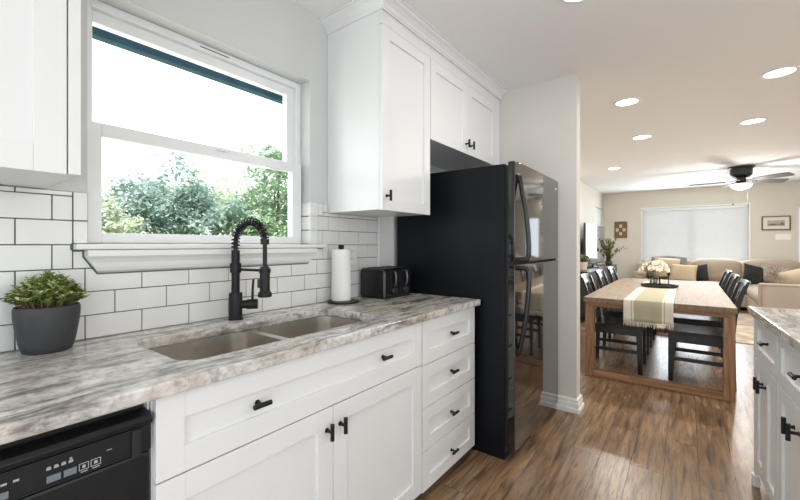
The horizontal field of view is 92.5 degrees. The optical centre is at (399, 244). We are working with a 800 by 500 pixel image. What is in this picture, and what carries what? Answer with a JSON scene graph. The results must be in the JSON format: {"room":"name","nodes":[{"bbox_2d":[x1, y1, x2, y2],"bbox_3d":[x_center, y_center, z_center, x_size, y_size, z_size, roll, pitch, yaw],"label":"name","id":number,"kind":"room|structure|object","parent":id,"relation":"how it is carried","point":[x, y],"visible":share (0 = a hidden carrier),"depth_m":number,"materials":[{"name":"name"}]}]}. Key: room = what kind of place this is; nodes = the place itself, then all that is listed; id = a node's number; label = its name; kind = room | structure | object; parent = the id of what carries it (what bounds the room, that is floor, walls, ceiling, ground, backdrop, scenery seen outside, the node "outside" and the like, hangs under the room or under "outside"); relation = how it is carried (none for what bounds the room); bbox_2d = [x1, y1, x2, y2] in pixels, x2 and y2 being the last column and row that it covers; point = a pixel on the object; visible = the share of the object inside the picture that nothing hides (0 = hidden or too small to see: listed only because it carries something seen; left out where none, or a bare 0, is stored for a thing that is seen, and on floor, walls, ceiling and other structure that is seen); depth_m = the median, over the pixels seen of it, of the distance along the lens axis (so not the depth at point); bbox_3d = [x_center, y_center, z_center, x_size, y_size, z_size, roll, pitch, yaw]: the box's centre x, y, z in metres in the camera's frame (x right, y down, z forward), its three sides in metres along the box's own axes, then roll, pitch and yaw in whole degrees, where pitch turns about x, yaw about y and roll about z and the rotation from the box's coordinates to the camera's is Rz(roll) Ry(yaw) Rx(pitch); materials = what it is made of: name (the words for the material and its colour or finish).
{"room":"kitchen","nodes":[
{"label":"kitchen","id":0,"kind":"room"},
{"bbox_2d":[0,0,602,352],"bbox_3d":[1.315,-0.015,4.545,0.150,2.440,12.050,0,0,37],"label":"wall","id":1,"kind":"structure","parent":0,"point":[282,38],"depth_m":1.88,"materials":[{"name":"grey paint"}]},
{"bbox_2d":[0,0,80,188],"bbox_3d":[-1.264,-0.698,0.659,0.383,1.050,1.037,0,0,37],"label":"upper cabinet","id":2,"kind":"object","parent":1,"relation":"attached to","point":[40,40],"visible":1,"depth_m":0.90,"materials":[{"name":"white paint"}]},
{"bbox_2d":[92,26,282,104],"bbox_3d":[-0.102,-1.156,3.201,0.495,0.358,8.000,0,0,37],"label":"roof eave","id":3,"kind":"object","parent":1,"relation":"attached to","point":[98,34],"depth_m":2.08},
{"bbox_2d":[0,185,379,351],"bbox_3d":[-0.916,0.043,1.500,0.091,0.538,2.500,0,0,37],"label":"backsplash","id":4,"kind":"structure","parent":1,"relation":"attached to","point":[39,228],"depth_m":1.38,"materials":[{"name":"tile"}]},
{"bbox_2d":[73,0,326,272],"bbox_3d":[-0.789,-0.388,1.697,0.198,0.965,1.056,0,0,37],"label":"window","id":5,"kind":"structure","parent":1,"relation":"in","point":[107,252],"depth_m":1.55,"materials":[{"name":"white plastic"}]},
{"bbox_2d":[347,246,355,263],"bbox_3d":[-0.284,0.058,2.262,0.009,0.110,0.074,0,0,37],"label":"wall outlet","id":6,"kind":"object","parent":1,"relation":"attached to","point":[353,248],"visible":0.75,"depth_m":2.27,"materials":[{"name":"white paint"}]},
{"bbox_2d":[328,9,429,216],"bbox_3d":[-0.098,-0.699,2.176,0.428,1.048,0.442,0,0,37],"label":"upper cabinet","id":7,"kind":"object","parent":1,"relation":"attached to","point":[379,69],"visible":0.99,"depth_m":2.03,"materials":[{"name":"white paint"}]},
{"bbox_2d":[319,0,507,99],"bbox_3d":[0.211,-1.200,2.565,0.455,0.067,1.559,0,0,37],"label":"crown molding","id":8,"kind":"structure","parent":1,"relation":"attached to","point":[352,11],"depth_m":2.09,"materials":[{"name":"white paint"}]},
{"bbox_2d":[430,46,499,170],"bbox_3d":[0.351,-0.923,2.774,0.428,0.600,1.050,0,0,37],"label":"upper cabinet","id":9,"kind":"object","parent":1,"relation":"attached to","point":[464,115],"visible":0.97,"depth_m":2.59,"materials":[{"name":"white paint"}]},
{"bbox_2d":[594,207,600,224],"bbox_3d":[4.528,-0.304,8.804,0.036,1.098,0.912,0,0,37],"label":"roller blind","id":10,"kind":"object","parent":1,"relation":"attached to","point":[597,212],"visible":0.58,"depth_m":8.80,"materials":[{"name":"white fabric"}]},
{"bbox_2d":[500,73,579,398],"bbox_3d":[0.917,-0.015,3.085,0.965,2.440,0.113,0,0,37],"label":"wall partition","id":11,"kind":"structure","parent":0,"point":[540,122],"depth_m":2.82,"materials":[{"name":"beige paint"}]},
{"bbox_2d":[553,394,583,414],"bbox_3d":[0.927,1.155,3.078,0.989,0.100,0.161,0,0,37],"label":"baseboard","id":12,"kind":"structure","parent":11,"relation":"attached to","point":[564,403],"depth_m":2.77,"materials":[{"name":"white paint"}]},
{"bbox_2d":[291,0,799,193],"bbox_3d":[3.480,-1.285,3.015,5.450,0.100,12.200,0,0,37],"label":"ceiling","id":13,"kind":"structure","parent":0,"point":[695,68],"depth_m":2.68,"materials":[{"name":"paint"}]},
{"bbox_2d":[559,0,585,3],"bbox_3d":[0.868,-1.230,1.849,0.208,0.007,0.208,0,0,37],"label":"recessed light","id":14,"kind":"object","parent":13,"relation":"in","point":[562,1],"visible":1,"depth_m":1.93,"materials":[{"name":"white paint"}]},
{"bbox_2d":[607,167,621,169],"bbox_3d":[3.434,-1.230,6.137,0.208,0.007,0.208,0,0,37],"label":"recessed light","id":15,"kind":"object","parent":13,"relation":"in","point":[610,168],"visible":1,"depth_m":6.15,"materials":[{"name":"white plastic"}]},
{"bbox_2d":[613,97,640,106],"bbox_3d":[1.954,-1.230,3.297,0.208,0.007,0.208,0,0,37],"label":"recessed light","id":16,"kind":"object","parent":13,"relation":"in","point":[629,101],"visible":1,"depth_m":3.28,"materials":[{"name":"white plastic"}]},
{"bbox_2d":[631,134,651,139],"bbox_3d":[2.758,-1.230,4.369,0.208,0.007,0.208,0,0,37],"label":"recessed light","id":17,"kind":"object","parent":13,"relation":"in","point":[645,136],"visible":1,"depth_m":4.37,"materials":[{"name":"white plastic"}]},
{"bbox_2d":[688,165,794,205],"bbox_3d":[5.371,-0.929,6.086,1.254,0.609,1.290,0,0,37],"label":"ceiling fan","id":18,"kind":"object","parent":13,"relation":"hanging from","point":[740,173],"visible":1,"depth_m":5.96,"materials":[{"name":"brown metal"}]},
{"bbox_2d":[740,117,767,124],"bbox_3d":[3.514,-1.230,3.802,0.208,0.007,0.208,0,0,37],"label":"recessed light","id":19,"kind":"object","parent":13,"relation":"in","point":[761,119],"visible":1,"depth_m":3.78,"materials":[{"name":"white plastic"}]},
{"bbox_2d":[760,65,799,78],"bbox_3d":[2.710,-1.230,2.730,0.208,0.007,0.208,0,0,37],"label":"recessed light","id":20,"kind":"object","parent":13,"relation":"in","point":[785,70],"visible":1,"depth_m":2.72,"materials":[{"name":"white plastic"}]},
{"bbox_2d":[414,307,769,499],"bbox_3d":[3.480,1.245,3.015,5.450,0.080,12.200,0,0,37],"label":"floor","id":21,"kind":"structure","parent":0,"point":[628,441],"depth_m":2.27,"materials":[{"name":"brown wood"}]},
{"bbox_2d":[0,404,152,499],"bbox_3d":[-0.978,0.777,0.810,0.604,0.855,0.592,0,0,37],"label":"dishwasher","id":22,"kind":"object","parent":21,"relation":"on","point":[104,457],"visible":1,"depth_m":0.78,"materials":[{"name":"black plastic"}]},
{"bbox_2d":[142,322,421,499],"bbox_3d":[-0.460,0.775,1.481,0.647,0.859,1.102,0,0,37],"label":"base cabinet","id":23,"kind":"object","parent":21,"relation":"on","point":[344,422],"depth_m":1.22,"materials":[{"name":"white paint"}]},
{"bbox_2d":[0,293,479,444],"bbox_3d":[-0.610,0.329,1.296,0.644,0.034,2.742,0,0,37],"label":"countertop","id":24,"kind":"structure","parent":23,"relation":"on","point":[96,377],"depth_m":1.02,"materials":[{"name":"grey stone"}]},
{"bbox_2d":[0,269,90,354],"bbox_3d":[-1.036,0.192,1.127,0.158,0.241,0.204,0,0,33],"label":"potted plant","id":25,"kind":"object","parent":24,"relation":"on","point":[46,319],"visible":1,"depth_m":1.09,"materials":[{"name":"green plant"}]},
{"bbox_2d":[228,217,271,320],"bbox_3d":[-0.609,0.099,1.576,0.223,0.426,0.112,0,0,37],"label":"spring faucet","id":26,"kind":"object","parent":24,"relation":"on","point":[236,304],"visible":1,"depth_m":1.58,"materials":[{"name":"black metal"}]},
{"bbox_2d":[149,316,361,359],"bbox_3d":[-0.471,0.432,1.453,0.413,0.170,0.864,0,0,37],"label":"double sink","id":27,"kind":"object","parent":24,"relation":"in","point":[212,346],"visible":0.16,"depth_m":1.51,"materials":[{"name":"metal"}]},
{"bbox_2d":[327,245,359,304],"bbox_3d":[-0.309,0.156,2.090,0.176,0.312,0.176,0,0,37],"label":"paper towel holder","id":28,"kind":"object","parent":24,"relation":"on","point":[352,301],"visible":0.59,"depth_m":2.04,"materials":[{"name":"black metal"}]},
{"bbox_2d":[331,249,350,300],"bbox_3d":[-0.322,0.162,2.093,0.105,0.275,0.105,0,0,37],"label":"paper towel roll","id":29,"kind":"object","parent":28,"relation":"on","point":[340,259],"visible":0.99,"depth_m":2.05,"materials":[{"name":"white paper"}]},
{"bbox_2d":[361,266,409,298],"bbox_3d":[-0.076,0.223,2.335,0.220,0.178,0.265,0,0,37],"label":"toaster","id":30,"kind":"object","parent":24,"relation":"on","point":[383,282],"visible":1,"depth_m":2.24,"materials":[{"name":"black plastic"}]},
{"bbox_2d":[421,307,474,493],"bbox_3d":[0.029,0.775,2.142,0.637,0.859,0.538,0,0,37],"label":"base cabinet","id":31,"kind":"object","parent":21,"relation":"on","point":[448,345],"visible":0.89,"depth_m":1.94,"materials":[{"name":"white paint"}]},
{"bbox_2d":[397,161,557,459],"bbox_3d":[0.603,0.365,2.679,0.890,1.680,0.887,0,0,37],"label":"refrigerator","id":32,"kind":"object","parent":21,"relation":"on","point":[489,234],"visible":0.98,"depth_m":2.25,"materials":[{"name":"black metal"}]},
{"bbox_2d":[580,264,616,316],"bbox_3d":[3.641,0.812,7.176,0.435,0.785,2.850,0,0,37],"label":"media console","id":33,"kind":"object","parent":21,"relation":"on","point":[590,270],"visible":0.22,"depth_m":6.26,"materials":[{"name":"black wood"}]},
{"bbox_2d":[580,254,591,269],"bbox_3d":[3.107,0.281,6.489,0.268,0.277,0.281,0,0,37],"label":"potted plant","id":34,"kind":"object","parent":33,"relation":"on","point":[583,265],"visible":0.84,"depth_m":6.43,"materials":[{"name":"green plant"}]},
{"bbox_2d":[583,223,605,267],"bbox_3d":[3.753,0.013,7.355,0.260,0.815,1.430,0,0,40],"label":"television","id":35,"kind":"object","parent":33,"relation":"on","point":[593,234],"visible":0.83,"depth_m":7.25,"materials":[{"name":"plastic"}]},
{"bbox_2d":[604,238,628,264],"bbox_3d":[4.414,0.123,8.110,0.458,0.594,0.678,0,0,-20],"label":"plant","id":36,"kind":"object","parent":33,"relation":"on","point":[607,251],"visible":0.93,"depth_m":8.07,"materials":[{"name":"green plant"}]},
{"bbox_2d":[580,273,647,375],"bbox_3d":[2.146,0.753,3.853,0.591,0.905,0.456,0,0,37],"label":"dining chair","id":37,"kind":"object","parent":21,"relation":"on","point":[605,324],"visible":0.69,"depth_m":3.74,"materials":[{"name":"black paint"}]},
{"bbox_2d":[595,269,651,354],"bbox_3d":[2.638,0.753,4.509,0.591,0.905,0.456,0,0,37],"label":"dining chair","id":38,"kind":"object","parent":21,"relation":"on","point":[610,312],"visible":0.43,"depth_m":4.45,"materials":[{"name":"black paint"}]},
{"bbox_2d":[606,266,656,339],"bbox_3d":[3.136,0.753,5.173,0.591,0.905,0.456,0,0,37],"label":"dining chair","id":39,"kind":"object","parent":21,"relation":"on","point":[611,270],"visible":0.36,"depth_m":5.16,"materials":[{"name":"black paint"}]},
{"bbox_2d":[584,278,737,402],"bbox_3d":[2.880,0.841,4.221,1.067,0.728,2.550,0,0,37],"label":"dining table","id":40,"kind":"object","parent":21,"relation":"on","point":[700,298],"visible":0.77,"depth_m":3.35,"materials":[{"name":"brown wood"}]},
{"bbox_2d":[623,281,677,330],"bbox_3d":[2.717,0.587,4.064,0.358,0.229,2.136,0,0,37],"label":"table runner","id":41,"kind":"object","parent":40,"relation":"on","point":[650,305],"visible":0.97,"depth_m":3.26,"materials":[{"name":"fabric"}]},
{"bbox_2d":[641,283,678,288],"bbox_3d":[2.898,0.455,4.277,0.356,0.034,0.210,0,0,37],"label":"serving tray","id":42,"kind":"object","parent":41,"relation":"on","point":[670,286],"visible":0.96,"depth_m":4.22,"materials":[{"name":"black metal"}]},
{"bbox_2d":[650,275,660,284],"bbox_3d":[2.874,0.403,4.307,0.104,0.125,0.104,0,0,37],"label":"glass vase","id":43,"kind":"object","parent":42,"relation":"on","point":[655,275],"visible":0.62,"depth_m":4.30,"materials":[{"name":"clear glass"}]},
{"bbox_2d":[639,260,672,284],"bbox_3d":[2.861,0.309,4.309,0.278,0.283,0.293,0,0,-20],"label":"flower bouquet","id":44,"kind":"object","parent":43,"relation":"in","point":[652,267],"visible":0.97,"depth_m":4.29,"materials":[{"name":"beige plant"}]},
{"bbox_2d":[676,269,731,348],"bbox_3d":[3.694,0.753,4.705,0.591,0.905,0.456,0,0,37],"label":"dining chair","id":45,"kind":"object","parent":21,"relation":"on","point":[727,273],"visible":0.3,"depth_m":4.42,"materials":[{"name":"black paint"}]},
{"bbox_2d":[657,313,753,344],"bbox_3d":[4.983,1.199,5.769,2.350,0.012,2.690,0,0,37],"label":"area rug","id":46,"kind":"object","parent":21,"relation":"on","point":[745,322],"visible":0.08,"depth_m":5.40,"materials":[{"name":"carpet"}]},
{"bbox_2d":[673,273,739,357],"bbox_3d":[3.202,0.753,4.048,0.591,0.905,0.456,0,0,37],"label":"dining chair","id":47,"kind":"object","parent":21,"relation":"on","point":[708,321],"visible":0.42,"depth_m":3.94,"materials":[{"name":"black paint"}]},
{"bbox_2d":[664,279,750,391],"bbox_3d":[2.728,0.753,3.417,0.591,0.905,0.456,0,0,37],"label":"dining chair","id":48,"kind":"object","parent":21,"relation":"on","point":[686,333],"visible":0.67,"depth_m":3.37,"materials":[{"name":"black paint"}]},
{"bbox_2d":[634,258,799,309],"bbox_3d":[6.018,0.713,6.607,3.500,0.885,2.966,0,0,37],"label":"sectional sofa","id":49,"kind":"object","parent":21,"relation":"on","point":[771,295],"visible":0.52,"depth_m":7.02,"materials":[{"name":"beige fabric"}]},
{"bbox_2d":[654,257,679,277],"bbox_3d":[5.644,0.485,8.092,0.487,0.461,0.174,0,0,28],"label":"throw pillow","id":50,"kind":"object","parent":49,"relation":"on","point":[668,261],"visible":0.41,"depth_m":8.06,"materials":[{"name":"beige fabric"}]},
{"bbox_2d":[651,256,686,271],"bbox_3d":[5.857,0.416,8.326,0.620,0.376,0.460,0,0,37],"label":"throw blanket","id":51,"kind":"object","parent":49,"relation":"on","point":[683,260],"visible":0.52,"depth_m":8.12,"materials":[{"name":"grey fabric"}]},
{"bbox_2d":[647,259,691,278],"bbox_3d":[5.840,0.522,8.283,0.825,0.505,0.360,0,0,37],"label":"cushion","id":52,"kind":"object","parent":49,"relation":"on","point":[689,262],"depth_m":8.33,"materials":[{"name":"beige fabric"}]},
{"bbox_2d":[669,264,697,280],"bbox_3d":[5.756,0.570,7.783,0.483,0.370,0.180,0,0,37],"label":"throw pillow","id":53,"kind":"object","parent":49,"relation":"on","point":[680,272],"visible":0.94,"depth_m":7.73,"materials":[{"name":"beige fabric"}]},
{"bbox_2d":[696,264,708,280],"bbox_3d":[6.058,0.565,7.744,0.168,0.377,0.351,0,0,-35],"label":"throw pillow","id":54,"kind":"object","parent":49,"relation":"on","point":[702,272],"visible":0.64,"depth_m":7.66,"materials":[{"name":"black fabric"}]},
{"bbox_2d":[692,258,740,281],"bbox_3d":[6.456,0.522,7.821,0.815,0.505,0.360,0,0,37],"label":"cushion","id":55,"kind":"object","parent":49,"relation":"on","point":[716,267],"depth_m":7.67,"materials":[{"name":"beige fabric"}]},
{"bbox_2d":[747,287,757,302],"bbox_3d":[6.124,0.825,6.032,0.880,0.220,1.740,0,0,37],"label":"seat cushion","id":56,"kind":"object","parent":49,"relation":"on","point":[752,292],"depth_m":6.33,"materials":[{"name":"beige fabric"}]},
{"bbox_2d":[743,263,763,283],"bbox_3d":[6.608,0.560,7.144,0.416,0.437,0.188,0,0,18],"label":"throw pillow","id":57,"kind":"object","parent":49,"relation":"on","point":[754,274],"visible":0.88,"depth_m":7.09,"materials":[{"name":"black fabric"}]},
{"bbox_2d":[741,259,799,278],"bbox_3d":[7.102,0.522,7.336,0.900,0.505,0.360,0,0,37],"label":"cushion","id":58,"kind":"object","parent":49,"relation":"on","point":[790,264],"depth_m":7.23,"materials":[{"name":"beige fabric"}]},
{"bbox_2d":[761,264,792,283],"bbox_3d":[6.856,0.555,7.008,0.493,0.422,0.197,0,0,37],"label":"throw pillow","id":59,"kind":"object","parent":49,"relation":"on","point":[770,273],"visible":0.7,"depth_m":6.98,"materials":[{"name":"fabric"}]},
{"bbox_2d":[778,268,799,283],"bbox_3d":[5.912,0.515,5.416,0.847,0.723,0.309,0,0,37],"label":"throw pillow","id":60,"kind":"object","parent":49,"relation":"on","point":[792,276],"visible":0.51,"depth_m":5.48,"materials":[{"name":"beige fabric"}]},
{"bbox_2d":[752,318,759,487],"bbox_3d":[2.030,0.775,1.748,0.628,0.859,0.035,0,0,34],"label":"island end panel","id":61,"kind":"object","parent":21,"relation":"on","point":[755,476],"visible":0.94,"depth_m":1.91,"materials":[{"name":"white paint"}]},
{"bbox_2d":[753,318,779,499],"bbox_3d":[1.889,0.775,1.563,0.653,0.859,0.440,0,0,34],"label":"base cabinet","id":62,"kind":"object","parent":21,"relation":"on","point":[765,381],"visible":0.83,"depth_m":1.71,"materials":[{"name":"white paint"}]},
{"bbox_2d":[778,336,799,499],"bbox_3d":[1.615,0.775,1.161,0.653,0.859,0.527,0,0,34],"label":"base cabinet","id":63,"kind":"object","parent":21,"relation":"on","point":[788,357],"visible":0.91,"depth_m":1.42,"materials":[{"name":"white paint"}]},
{"bbox_3d":[1.252,0.776,0.628,0.653,0.859,0.757,0,0,34],"label":"cabinet","id":64,"kind":"object","parent":21,"relation":"on","visible":0},
{"bbox_2d":[748,306,799,352],"bbox_3d":[1.696,0.329,0.899,1.055,0.034,1.845,0,0,34],"label":"countertop","id":65,"kind":"structure","parent":64,"relation":"on","point":[785,323],"depth_m":1.58,"materials":[{"name":"stone"}]},
{"bbox_2d":[603,180,799,278],"bbox_3d":[7.095,-0.015,7.835,5.450,2.440,0.150,0,0,37],"label":"wall","id":66,"kind":"structure","parent":0,"point":[783,198],"depth_m":8.07,"materials":[{"name":"beige paint"}]},
{"bbox_2d":[614,221,626,237],"bbox_3d":[5.252,-0.362,9.104,0.262,0.390,0.028,0,0,37],"label":"wall art","id":67,"kind":"object","parent":66,"relation":"attached to","point":[620,228],"visible":0.99,"depth_m":9.10,"materials":[{"name":"brown wood"}]},
{"bbox_2d":[641,203,750,262],"bbox_3d":[6.377,-0.220,8.352,1.880,1.270,0.144,0,0,37],"label":"window","id":68,"kind":"structure","parent":66,"relation":"in","point":[642,259],"depth_m":8.25,"materials":[{"name":"white plastic"}]},
{"bbox_2d":[643,205,747,262],"bbox_3d":[6.360,-0.224,8.330,1.800,1.194,0.050,0,0,37],"label":"window blind","id":69,"kind":"object","parent":68,"relation":"attached to","point":[693,233],"visible":0.9,"depth_m":8.27,"materials":[{"name":"white fabric"}]},
{"bbox_2d":[761,215,790,229],"bbox_3d":[7.380,-0.431,7.510,0.415,0.278,0.024,0,0,37],"label":"framed picture","id":70,"kind":"object","parent":66,"relation":"attached to","point":[767,222],"visible":1,"depth_m":7.50,"materials":[{"name":"beige paper"}]},
{"bbox_2d":[775,234,790,239],"bbox_3d":[7.463,-0.156,7.457,0.209,0.100,0.011,0,0,37],"label":"switch plate","id":71,"kind":"object","parent":66,"relation":"attached to","point":[777,236],"visible":1,"depth_m":7.45,"materials":[{"name":"white plastic"}]},
{"bbox_2d":[798,205,799,261],"bbox_3d":[7.941,-0.130,7.213,0.648,1.268,0.050,0,0,37],"label":"window","id":72,"kind":"structure","parent":66,"relation":"in","point":[798,205],"depth_m":7.37,"materials":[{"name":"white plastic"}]},
{"label":"outside","id":73,"kind":"structure","parent":0,"visible":0},
{"bbox_3d":[-16.344,1.415,31.008,59.840,0.180,90.000,0,0,37],"label":"ground","id":74,"kind":"structure","parent":73,"visible":0},
{"bbox_2d":[102,191,146,233],"bbox_3d":[-6.631,0.080,7.985,2.662,2.544,2.038,0,0,-18],"label":"tree","id":75,"kind":"object","parent":74,"relation":"on","point":[105,205],"visible":0.12,"depth_m":8.37,"materials":[{"name":"green plant"}]},
{"bbox_2d":[102,152,250,235],"bbox_3d":[-6.074,-0.636,10.101,4.334,3.965,3.520,0,0,-31],"label":"tree","id":76,"kind":"object","parent":74,"relation":"on","point":[193,198],"visible":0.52,"depth_m":9.92,"materials":[{"name":"green plant"}]},
{"bbox_2d":[102,158,269,235],"bbox_3d":[-7.630,-0.936,13.887,4.403,4.560,8.279,0,0,28],"label":"tree","id":77,"kind":"object","parent":74,"relation":"on","point":[227,192],"visible":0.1,"depth_m":14.43,"materials":[{"name":"green plant"}]},
{"bbox_2d":[211,140,287,236],"bbox_3d":[-3.775,-0.999,13.044,3.688,4.694,5.484,0,0,37],"label":"tree","id":78,"kind":"object","parent":74,"relation":"on","point":[273,226],"visible":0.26,"depth_m":11.76,"materials":[{"name":"green plant"}]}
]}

